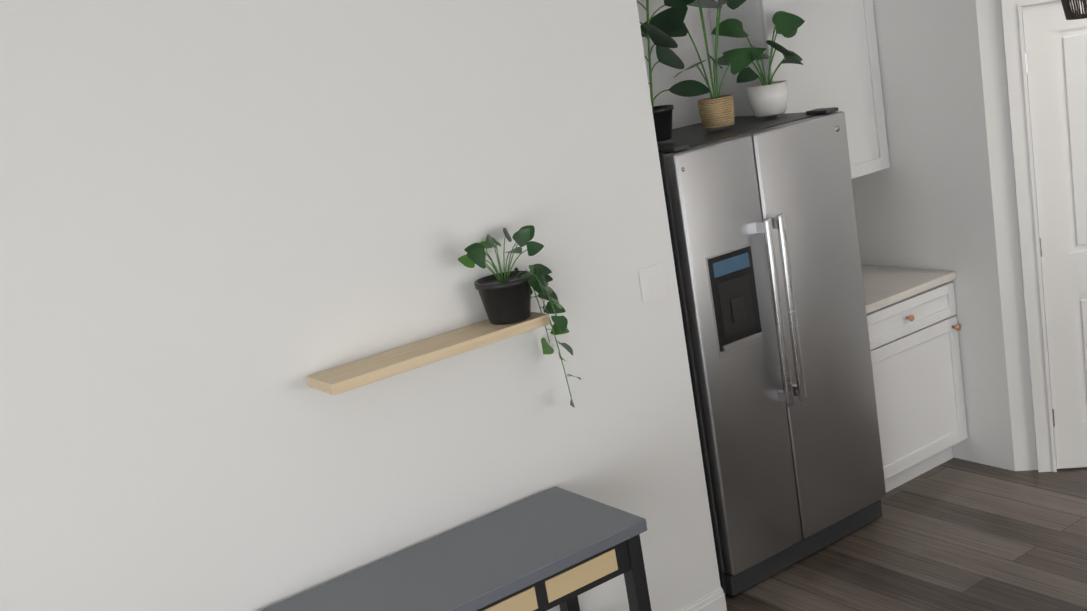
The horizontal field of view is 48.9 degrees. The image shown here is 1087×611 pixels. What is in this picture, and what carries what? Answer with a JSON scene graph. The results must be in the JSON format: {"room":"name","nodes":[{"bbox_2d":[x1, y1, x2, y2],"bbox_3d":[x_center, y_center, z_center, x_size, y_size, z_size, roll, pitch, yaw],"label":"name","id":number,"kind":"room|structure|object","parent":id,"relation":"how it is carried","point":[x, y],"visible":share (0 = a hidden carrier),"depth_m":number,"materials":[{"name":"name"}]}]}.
{"room":"kitchen","nodes":[
{"label":"kitchen","id":0,"kind":"room"},
{"bbox_2d":[0,0,720,610],"bbox_3d":[-1.261,0.391,3.195,4.210,2.730,0.120,-18,15,-32],"label":"wall","id":1,"kind":"structure","parent":0,"point":[228,228],"depth_m":3.47,"materials":[{"name":"white paint"}]},
{"bbox_2d":[307,312,549,394],"bbox_3d":[-0.335,0.133,3.632,0.760,0.033,0.172,-18,15,-32],"label":"shelf","id":2,"kind":"object","parent":1,"relation":"attached to","point":[373,368],"visible":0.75,"depth_m":3.56,"materials":[{"name":"brown wood"}]},
{"bbox_2d":[458,225,580,407],"bbox_3d":[-0.061,0.066,3.769,0.326,0.645,0.247,-18,15,-32],"label":"potted plant","id":3,"kind":"object","parent":2,"relation":"on","point":[505,296],"visible":1,"depth_m":3.72,"materials":[{"name":"green plant"}]},
{"bbox_2d":[638,263,666,302],"bbox_3d":[0.384,-0.079,4.214,0.110,0.120,0.007,-18,15,-32],"label":"switch plate","id":4,"kind":"object","parent":1,"relation":"attached to","point":[652,283],"visible":1,"depth_m":4.21,"materials":[{"name":"white plastic"}]},
{"bbox_2d":[679,588,726,610],"bbox_3d":[-0.960,1.646,3.455,4.090,0.102,0.014,-18,15,-32],"label":"baseboard","id":5,"kind":"structure","parent":1,"relation":"attached to","point":[714,601],"depth_m":4.50,"materials":[{"name":"white"}]},
{"bbox_2d":[637,0,718,128],"bbox_3d":[1.264,-0.610,5.758,3.110,2.730,0.120,-18,15,-32],"label":"wall","id":6,"kind":"structure","parent":0,"point":[685,111],"depth_m":5.18,"materials":[{"name":"white paint"}]},
{"bbox_2d":[709,0,889,178],"bbox_3d":[1.149,-1.020,5.336,0.711,0.968,0.360,-18,15,-32],"label":"upper cabinet","id":7,"kind":"object","parent":6,"relation":"attached to","point":[832,44],"visible":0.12,"depth_m":5.24,"materials":[{"name":"white wood"}]},
{"bbox_2d":[725,457,1086,610],"bbox_3d":[2.391,1.661,1.325,7.440,0.100,9.040,-18,15,-32],"label":"floor","id":8,"kind":"structure","parent":0,"point":[954,534],"depth_m":4.74,"materials":[{"name":"brown wood"}]},
{"bbox_2d":[261,486,651,610],"bbox_3d":[-0.201,1.136,3.625,1.095,0.765,0.475,-18,15,-32],"label":"console table","id":9,"kind":"object","parent":8,"relation":"on","point":[548,549],"visible":1,"depth_m":3.56,"materials":[{"name":"grey wood"}]},
{"bbox_2d":[657,107,885,595],"bbox_3d":[0.788,0.146,4.939,0.910,1.758,0.765,-18,15,-32],"label":"fridge","id":10,"kind":"object","parent":8,"relation":"on","point":[761,214],"visible":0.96,"depth_m":4.63,"materials":[{"name":"grey metal"}]},
{"bbox_2d":[861,265,967,491],"bbox_3d":[1.470,0.349,5.527,0.690,0.915,0.650,-18,15,-32],"label":"base cabinet","id":11,"kind":"object","parent":8,"relation":"on","point":[914,327],"visible":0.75,"depth_m":5.32,"materials":[{"name":"white wood"}]},
{"bbox_2d":[852,0,1078,470],"bbox_3d":[2.453,-0.751,5.489,1.410,2.730,1.650,-18,15,-32],"label":"wall","id":12,"kind":"structure","parent":0,"point":[939,193],"depth_m":5.29,"materials":[{"name":"white paint"}]},
{"bbox_2d":[1000,0,1086,471],"bbox_3d":[2.449,-0.316,4.999,0.575,2.105,0.671,-18,15,-32],"label":"door","id":13,"kind":"structure","parent":12,"relation":"attached to","point":[1045,46],"depth_m":5.04,"materials":[{"name":"white wood"}]},
{"bbox_3d":[1.930,-1.064,0.715,7.440,0.100,9.040,-18,15,-32],"label":"ceiling","id":14,"kind":"structure","parent":0,"visible":0},
{"bbox_2d":[1061,0,1086,19],"bbox_3d":[1.612,-1.222,3.549,0.199,0.714,0.199,-18,15,-32],"label":"pendant lamp","id":15,"kind":"object","parent":14,"relation":"hanging from","point":[1069,13],"visible":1,"depth_m":3.60,"materials":[{"name":"wicker"}]}
]}

